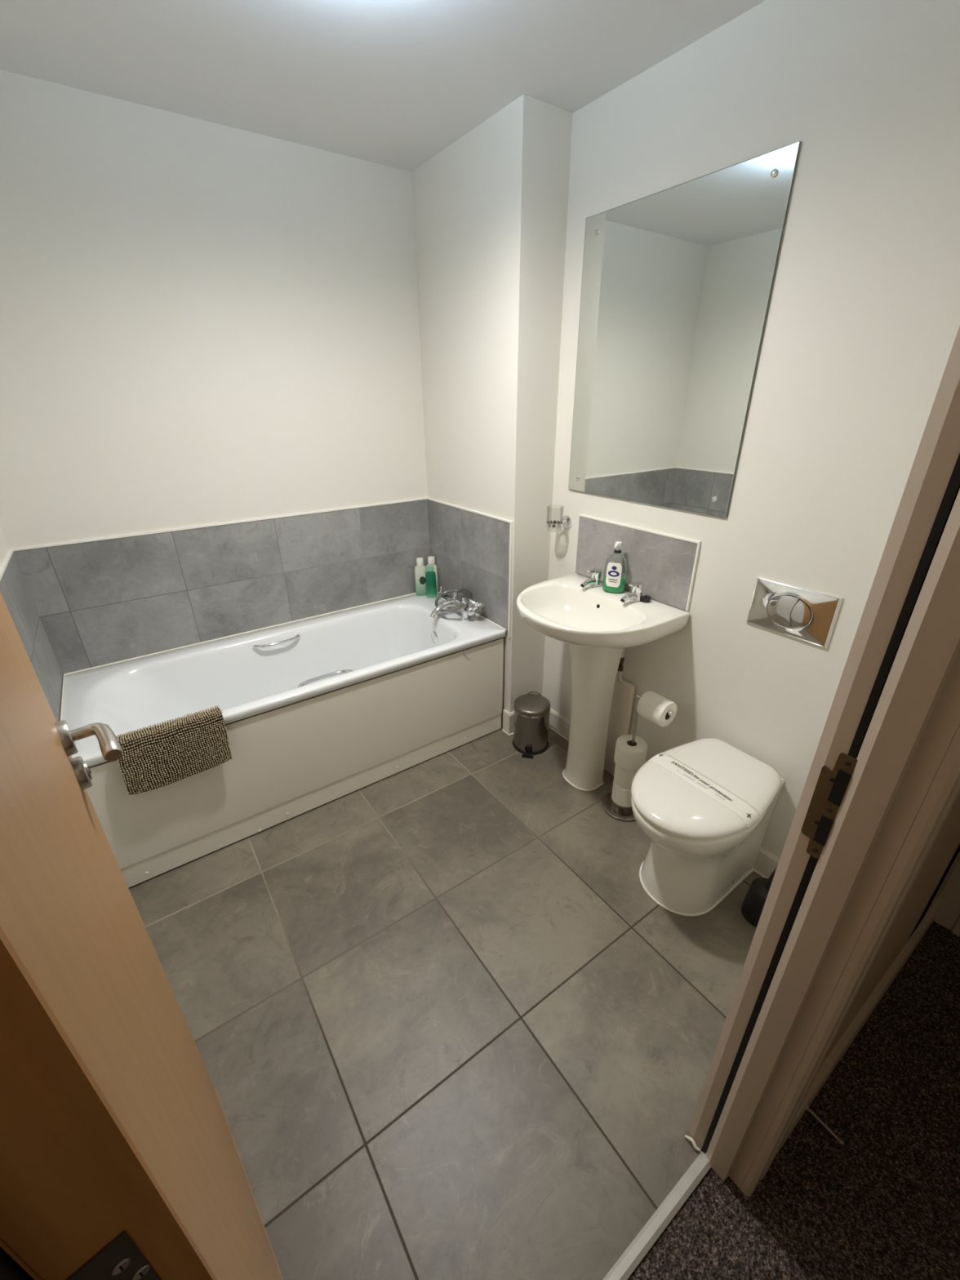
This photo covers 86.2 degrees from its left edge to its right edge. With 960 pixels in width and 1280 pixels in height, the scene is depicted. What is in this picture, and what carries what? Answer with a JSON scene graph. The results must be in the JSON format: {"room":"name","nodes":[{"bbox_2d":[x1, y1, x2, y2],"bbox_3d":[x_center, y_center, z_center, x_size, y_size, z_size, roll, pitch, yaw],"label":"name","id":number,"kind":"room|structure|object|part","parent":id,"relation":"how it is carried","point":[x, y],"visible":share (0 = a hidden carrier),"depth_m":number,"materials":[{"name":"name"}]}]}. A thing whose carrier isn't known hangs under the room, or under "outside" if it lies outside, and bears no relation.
{"room":"bathroom","nodes":[
{"label":"bathroom","id":0,"kind":"room"},
{"bbox_2d":[0,527,8,567],"bbox_3d":[-1.045,0.012,0.879,0.120,2.453,2.327,-17,30,-31],"label":"wall","id":1,"kind":"structure","parent":0,"point":[4,548],"depth_m":1.74,"materials":[{"name":"paint"}]},
{"bbox_2d":[0,553,62,721],"bbox_3d":[-1.452,0.044,1.662,0.008,0.520,0.704,-17,30,-31],"label":"tile backsplash","id":2,"kind":"structure","parent":1,"relation":"attached to","point":[14,590],"depth_m":1.73,"materials":[{"name":"grey tile"}]},
{"bbox_2d":[0,69,427,549],"bbox_3d":[-0.919,-0.667,2.311,2.150,2.453,0.120,-17,30,-31],"label":"wall","id":3,"kind":"structure","parent":0,"point":[202,322],"depth_m":1.89,"materials":[{"name":"paint"}]},
{"bbox_2d":[13,499,430,675],"bbox_3d":[-0.966,-0.292,2.364,1.700,0.520,0.008,-17,30,-31],"label":"tile backsplash","id":4,"kind":"structure","parent":3,"relation":"attached to","point":[98,602],"depth_m":2.23,"materials":[{"name":"grey tile"}]},
{"bbox_2d":[0,497,513,638],"bbox_3d":[-0.760,-0.165,2.101,1.700,0.542,0.722,-17,30,-31],"label":"trim","id":5,"kind":"structure","parent":3,"relation":"attached to","point":[7,557],"depth_m":2.21,"materials":[{"name":"white plastic"}]},
{"bbox_2d":[59,592,506,720],"bbox_3d":[-0.762,0.045,2.207,1.685,0.009,0.692,-17,30,-31],"label":"trim","id":6,"kind":"structure","parent":3,"relation":"attached to","point":[349,608],"depth_m":2.32,"materials":[{"name":"white plastic"}]},
{"bbox_2d":[0,0,765,172],"bbox_3d":[-0.259,-1.419,0.903,2.150,0.100,2.447,-17,30,-31],"label":"ceiling","id":7,"kind":"structure","parent":0,"point":[393,83],"depth_m":1.40,"materials":[{"name":"paint"}]},
{"bbox_2d":[411,94,572,726],"bbox_3d":[0.020,-0.762,2.424,0.210,2.393,0.729,-17,30,-31],"label":"wall","id":8,"kind":"structure","parent":0,"point":[490,208],"depth_m":2.03,"materials":[{"name":"paint"}]},
{"bbox_2d":[426,499,510,634],"bbox_3d":[-0.069,-0.382,2.538,0.008,0.520,0.704,-17,30,-31],"label":"tile backsplash","id":9,"kind":"structure","parent":8,"relation":"attached to","point":[470,550],"depth_m":2.47,"materials":[{"name":"grey tile"}]},
{"bbox_2d":[502,709,509,733],"bbox_3d":[0.134,0.412,2.597,0.016,0.122,0.041,-17,30,-31],"label":"baseboard","id":10,"kind":"structure","parent":8,"relation":"attached to","point":[505,712],"depth_m":2.59,"materials":[{"name":"white wood"}]},
{"bbox_2d":[507,711,514,734],"bbox_3d":[0.229,0.397,2.627,0.212,0.122,0.014,-17,30,-31],"label":"baseboard","id":11,"kind":"structure","parent":8,"relation":"attached to","point":[510,715],"depth_m":2.57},
{"bbox_2d":[128,726,959,1279],"bbox_3d":[0.062,1.114,1.328,4.200,0.060,3.700,-17,30,-31],"label":"floor","id":12,"kind":"structure","parent":0,"point":[442,1017],"depth_m":1.34,"materials":[{"name":"tile"}]},
{"bbox_2d":[62,594,505,888],"bbox_3d":[-0.761,0.302,2.329,1.680,0.563,0.688,-17,30,-31],"label":"bathtub","id":13,"kind":"object","parent":12,"relation":"on","point":[317,712],"visible":0.88,"depth_m":2.12,"materials":[{"name":"white plastic"}]},
{"bbox_2d":[115,705,232,796],"bbox_3d":[-1.020,0.366,1.718,0.321,0.198,0.107,-17,30,-31],"label":"bath mat","id":14,"kind":"object","parent":13,"relation":"hanging from","point":[166,753],"visible":1,"depth_m":1.68,"materials":[{"name":"brown fabric"}]},
{"bbox_3d":[-0.933,0.009,2.366,0.214,0.017,0.043,-17,30,-31],"label":"grip handle","id":15,"kind":"part","parent":13,"relation":"part of","materials":[{"name":"silver metal"}]},
{"bbox_3d":[-0.611,0.150,2.024,0.224,0.017,0.043,-17,30,-31],"label":"grip handle","id":16,"kind":"part","parent":13,"relation":"part of","materials":[{"name":"silver metal"}]},
{"bbox_2d":[414,557,426,595],"bbox_3d":[-0.322,-0.343,2.784,0.064,0.208,0.038,-4,26,-8],"label":"shampoo bottle","id":17,"kind":"object","parent":13,"relation":"on","point":[420,569],"visible":0.9,"depth_m":2.77,"materials":[{"name":"white plastic"}]},
{"bbox_2d":[425,564,436,598],"bbox_3d":[-0.265,-0.314,2.759,0.056,0.176,0.036,-3,25,-4],"label":"bottle","id":18,"kind":"object","parent":13,"relation":"on","point":[430,575],"visible":1,"depth_m":2.75,"materials":[{"name":"green plastic"}]},
{"bbox_2d":[426,555,438,594],"bbox_3d":[-0.262,-0.352,2.800,0.060,0.210,0.039,-5,26,-9],"label":"shampoo bottle","id":19,"kind":"object","parent":13,"relation":"on","point":[431,559],"visible":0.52,"depth_m":2.77,"materials":[{"name":"white plastic"}]},
{"bbox_2d":[430,586,485,621],"bbox_3d":[-0.145,-0.174,2.524,0.217,0.122,0.340,-17,30,-31],"label":"mixer","id":20,"kind":"object","parent":13,"relation":"on","point":[445,607],"visible":1,"depth_m":2.50,"materials":[{"name":"silver metal"}]},
{"bbox_3d":[-0.200,-0.244,2.655,0.043,0.072,0.034,-17,30,-31],"label":"lever","id":21,"kind":"part","parent":20,"relation":"part of","materials":[{"name":"silver metal"}]},
{"bbox_3d":[-0.187,-0.152,2.523,0.136,0.074,0.036,-19,31,-33],"label":"spout","id":22,"kind":"part","parent":20,"relation":"part of","materials":[{"name":"silver metal"}]},
{"bbox_3d":[-0.045,-0.152,2.456,0.043,0.072,0.034,-17,30,-31],"label":"lever","id":23,"kind":"part","parent":20,"relation":"part of","materials":[{"name":"silver metal"}]},
{"bbox_2d":[512,691,550,758],"bbox_3d":[0.245,0.404,2.466,0.194,0.246,0.187,-17,30,-31],"label":"pedal bin","id":24,"kind":"object","parent":12,"relation":"on","point":[531,711],"visible":1,"depth_m":2.41,"materials":[{"name":"metal"}]},
{"bbox_3d":[0.247,0.305,2.427,0.172,0.030,0.172,-17,30,-31],"label":"bin lid","id":25,"kind":"part","parent":24,"relation":"part of","materials":[{"name":"metal"}]},
{"bbox_2d":[516,573,689,791],"bbox_3d":[0.385,0.253,2.073,0.472,0.856,0.567,-17,30,-31],"label":"basin","id":26,"kind":"object","parent":12,"relation":"on","point":[597,626],"visible":1,"depth_m":2.01,"materials":[{"name":"white ceramic"}]},
{"bbox_2d":[580,568,602,588],"bbox_3d":[0.441,-0.243,2.034,0.109,0.072,0.047,-17,30,-31],"label":"tap","id":27,"kind":"object","parent":26,"relation":"on","point":[597,573],"visible":1,"depth_m":2.03,"materials":[{"name":"silver metal"}]},
{"bbox_3d":[0.383,-0.059,1.925,0.472,0.165,0.567,-17,30,-31],"label":"bowl","id":28,"kind":"part","parent":26,"relation":"part of","materials":[{"name":"white ceramic"}]},
{"bbox_2d":[603,541,625,593],"bbox_3d":[0.521,-0.280,1.965,0.072,0.197,0.086,-17,30,-31],"label":"soap dispenser","id":29,"kind":"object","parent":26,"relation":"on","point":[613,582],"visible":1,"depth_m":1.96,"materials":[{"name":"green plastic"}]},
{"bbox_2d":[620,581,644,603],"bbox_3d":[0.558,-0.172,1.884,0.109,0.072,0.047,-17,30,-31],"label":"tap","id":30,"kind":"object","parent":26,"relation":"on","point":[636,595],"visible":0.98,"depth_m":1.88,"materials":[{"name":"silver metal"}]},
{"bbox_2d":[640,595,651,602],"bbox_3d":[0.615,-0.154,1.902,0.038,0.022,0.038,-17,30,-31],"label":"plug","id":31,"kind":"object","parent":26,"relation":"on","point":[645,598],"visible":0.98,"depth_m":1.89,"materials":[{"name":"black plastic"}]},
{"bbox_2d":[604,675,635,775],"bbox_3d":[0.594,0.386,2.229,0.022,0.478,0.114,-17,30,-31],"label":"pipe boxing","id":32,"kind":"object","parent":12,"relation":"on","point":[623,695],"visible":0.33,"depth_m":2.18,"materials":[{"name":"white paint"}]},
{"bbox_2d":[617,648,624,682],"bbox_3d":[0.572,0.093,2.079,0.024,0.187,0.037,17,30,32],"label":"valve","id":33,"kind":"object","parent":32,"relation":"attached to","point":[620,668],"visible":0.55,"depth_m":2.08,"materials":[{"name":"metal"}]},
{"bbox_2d":[601,693,673,822],"bbox_3d":[0.594,0.459,2.004,0.170,0.538,0.202,-3,25,-6],"label":"stand","id":34,"kind":"object","parent":12,"relation":"on","point":[620,813],"visible":0.43,"depth_m":2.08,"materials":[{"name":"metal"}]},
{"bbox_2d":[611,780,631,807],"bbox_3d":[0.593,0.615,2.096,0.100,0.094,0.100,-17,30,-31],"label":"toilet roll","id":35,"kind":"object","parent":34,"relation":"on","point":[621,797],"visible":0.57,"depth_m":2.06,"materials":[{"name":"paper"}]},
{"bbox_2d":[613,764,636,789],"bbox_3d":[0.592,0.529,2.055,0.101,0.094,0.101,-17,30,-31],"label":"toilet roll","id":36,"kind":"object","parent":35,"relation":"on","point":[624,779],"visible":0.48,"depth_m":2.02,"materials":[{"name":"paper"}]},
{"bbox_2d":[613,734,647,771],"bbox_3d":[0.592,0.444,2.015,0.118,0.094,0.118,-17,30,-31],"label":"toilet roll","id":37,"kind":"object","parent":36,"relation":"on","point":[628,757],"visible":0.96,"depth_m":1.98,"materials":[{"name":"paper"}]},
{"bbox_3d":[0.636,0.236,1.870,0.021,0.021,0.153,-17,30,-31],"label":"roll arm","id":38,"kind":"part","parent":34,"relation":"part of","materials":[{"name":"silver metal"}]},
{"bbox_2d":[636,690,676,727],"bbox_3d":[0.643,0.250,1.866,0.100,0.100,0.104,-17,30,-31],"label":"toilet roll","id":39,"kind":"object","parent":34,"relation":"hanging from","point":[652,706],"visible":0.99,"depth_m":1.83,"materials":[{"name":"paper"}]},
{"bbox_2d":[602,1151,711,1279],"bbox_3d":[0.165,1.264,0.929,0.849,0.008,0.027,-17,30,-31],"label":"trim","id":40,"kind":"structure","parent":12,"relation":"on","point":[646,1238],"depth_m":1.06,"materials":[{"name":"metal"}]},
{"bbox_2d":[684,1134,700,1151],"bbox_3d":[0.483,1.142,1.165,0.010,0.014,0.036,-17,30,-31],"label":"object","id":41,"kind":"object","parent":12,"relation":"on","point":[687,1137],"visible":1,"depth_m":1.16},
{"bbox_2d":[631,737,784,915],"bbox_3d":[0.710,0.643,1.714,0.519,0.454,0.360,-17,30,-31],"label":"toilet","id":42,"kind":"object","parent":12,"relation":"on","point":[700,851],"visible":0.99,"depth_m":1.63,"materials":[{"name":"white ceramic"}]},
{"bbox_3d":[0.703,0.475,1.631,0.494,0.012,0.349,-17,30,-31],"label":"seat","id":43,"kind":"part","parent":42,"relation":"part of","materials":[{"name":"plastic"}]},
{"bbox_2d":[648,752,760,830],"bbox_3d":[0.690,0.458,1.612,0.070,0.034,0.362,-17,30,-31],"label":"band","id":44,"kind":"object","parent":42,"relation":"on","point":[746,811],"visible":0.98,"depth_m":1.58,"materials":[{"name":"grey paper"}]},
{"bbox_3d":[0.703,0.454,1.621,0.505,0.033,0.360,-17,30,-31],"label":"lid","id":45,"kind":"part","parent":42,"relation":"part of","materials":[{"name":"plastic"}]},
{"bbox_2d":[741,866,777,927],"bbox_3d":[0.915,0.806,1.638,0.106,0.218,0.106,-17,30,-31],"label":"toilet brush","id":46,"kind":"object","parent":12,"relation":"on","point":[753,903],"visible":0.48,"depth_m":1.64,"materials":[{"name":"black plastic"}]},
{"bbox_3d":[0.926,0.747,1.613,0.040,0.090,0.022,-3,25,-5],"label":"handle","id":47,"kind":"part","parent":46,"relation":"part of","materials":[{"name":"black plastic"}]},
{"bbox_2d":[580,577,601,588],"bbox_3d":[0.442,-0.227,2.042,0.109,0.038,0.047,-17,30,-31],"label":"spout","id":48,"kind":"object","parent":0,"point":[593,582],"depth_m":2.03,"materials":[{"name":"silver metal"}]},
{"bbox_2d":[620,591,642,603],"bbox_3d":[0.558,-0.157,1.892,0.109,0.038,0.047,-17,30,-31],"label":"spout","id":49,"kind":"object","parent":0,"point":[634,597],"depth_m":1.88,"materials":[{"name":"silver metal"}]},
{"bbox_2d":[542,0,959,940],"bbox_3d":[0.615,-0.500,1.930,0.120,2.453,2.327,-17,30,-31],"label":"wall","id":50,"kind":"structure","parent":0,"point":[862,324],"depth_m":1.34,"materials":[{"name":"paint"}]},
{"bbox_2d":[545,515,572,528],"bbox_3d":[0.328,-0.493,2.165,0.111,0.058,0.074,-17,30,-31],"label":"holder","id":51,"kind":"object","parent":50,"relation":"attached to","point":[566,522],"visible":1,"depth_m":2.17,"materials":[{"name":"silver metal"}]},
{"bbox_2d":[574,514,701,611],"bbox_3d":[0.573,-0.311,1.963,0.010,0.248,0.557,-17,30,-31],"label":"tile backsplash","id":52,"kind":"structure","parent":50,"relation":"attached to","point":[666,564],"depth_m":1.91,"materials":[{"name":"grey tile"}]},
{"bbox_2d":[549,708,779,878],"bbox_3d":[0.744,0.630,2.147,0.014,0.103,1.478,-17,30,-31],"label":"baseboard","id":53,"kind":"structure","parent":50,"relation":"attached to","point":[766,862],"depth_m":1.82,"materials":[{"name":"white wood"}]},
{"bbox_2d":[568,141,800,517],"bbox_3d":[0.565,-0.909,1.677,0.014,0.896,0.702,-17,30,-31],"label":"wall mirror","id":54,"kind":"object","parent":50,"relation":"attached to","point":[677,284],"visible":1,"depth_m":1.60,"materials":[{"name":"silver mirror"}]},
{"bbox_2d":[746,575,843,648],"bbox_3d":[0.918,-0.085,1.519,0.022,0.156,0.240,-17,30,-31],"label":"flush plate","id":55,"kind":"object","parent":50,"relation":"attached to","point":[806,615],"visible":1,"depth_m":1.50,"materials":[{"name":"silver metal"}]},
{"bbox_2d":[821,792,959,1065],"bbox_3d":[1.286,-0.112,1.101,1.817,2.453,0.057,-17,30,-31],"label":"wall","id":56,"kind":"structure","parent":0,"point":[938,860],"depth_m":1.17,"materials":[{"name":"paint"}]},
{"bbox_2d":[804,1103,844,1146],"bbox_3d":[0.781,1.099,1.161,0.020,0.020,0.080,-17,30,-31],"label":"door stop","id":57,"kind":"object","parent":56,"relation":"attached to","point":[839,1140],"visible":1,"depth_m":1.16,"materials":[{"name":"metal"}]},
{"bbox_3d":[0.760,1.086,1.188,0.020,0.020,0.005,-17,30,-31],"label":"plate","id":58,"kind":"part","parent":57,"relation":"part of","materials":[{"name":"metal"}]},
{"bbox_3d":[0.778,1.098,1.163,0.007,0.007,0.066,-16,30,-30],"label":"rod","id":59,"kind":"part","parent":57,"relation":"part of","materials":[{"name":"metal"}]},
{"bbox_2d":[740,724,959,1197],"bbox_3d":[0.595,0.217,0.666,0.090,2.120,0.019,-17,30,-31],"label":"door frame","id":60,"kind":"structure","parent":56,"relation":"attached to","point":[944,791],"depth_m":0.75,"materials":[{"name":"brown wood"}]},
{"bbox_2d":[775,894,945,1155],"bbox_3d":[1.063,0.986,1.391,1.035,0.104,0.016,-17,30,-31],"label":"baseboard","id":61,"kind":"structure","parent":56,"relation":"attached to","point":[849,1035],"depth_m":1.33,"materials":[{"name":"brown wood"}]},
{"bbox_2d":[933,858,959,936],"bbox_3d":[1.488,-0.013,1.208,0.026,2.060,0.084,-17,30,-31],"label":"trim","id":62,"kind":"structure","parent":56,"relation":"attached to","point":[948,915],"depth_m":1.61,"materials":[{"name":"brown wood"}]},
{"bbox_3d":[-0.283,0.354,0.142,0.190,2.453,0.120,-17,30,-31],"label":"wall","id":63,"kind":"structure","parent":0,"visible":0},
{"bbox_2d":[0,1246,34,1279],"bbox_3d":[-0.192,0.449,0.260,0.029,2.060,0.124,-17,30,-31],"label":"door frame left trim","id":64,"kind":"structure","parent":63,"relation":"attached to","point":[10,1269],"depth_m":0.23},
{"bbox_2d":[0,591,283,1279],"bbox_3d":[-0.409,0.331,0.591,0.118,1.979,0.756,-21,32,-37],"label":"door","id":65,"kind":"structure","parent":63,"relation":"in","point":[120,1159],"depth_m":0.29,"materials":[{"name":"brown wood"}]},
{"bbox_3d":[-0.570,0.151,0.772,0.101,0.033,0.043,12,28,24],"label":"handle","id":66,"kind":"part","parent":65,"relation":"part of","materials":[{"name":"metal"}]},
{"bbox_3d":[0.847,-0.008,0.889,0.827,2.453,0.063,-17,30,-31],"label":"wall","id":67,"kind":"structure","parent":0,"visible":0},
{"bbox_2d":[688,325,959,1189],"bbox_3d":[0.512,0.232,0.706,0.028,2.060,0.124,-17,30,-31],"label":"door frame","id":68,"kind":"structure","parent":67,"relation":"attached to","point":[893,718],"depth_m":0.69,"materials":[{"name":"wood"}]},
{"bbox_3d":[0.490,0.235,0.728,0.002,0.184,0.036,-17,30,-31],"label":"strike plate","id":69,"kind":"part","parent":68,"relation":"part of","materials":[{"name":"metal"}]}
]}

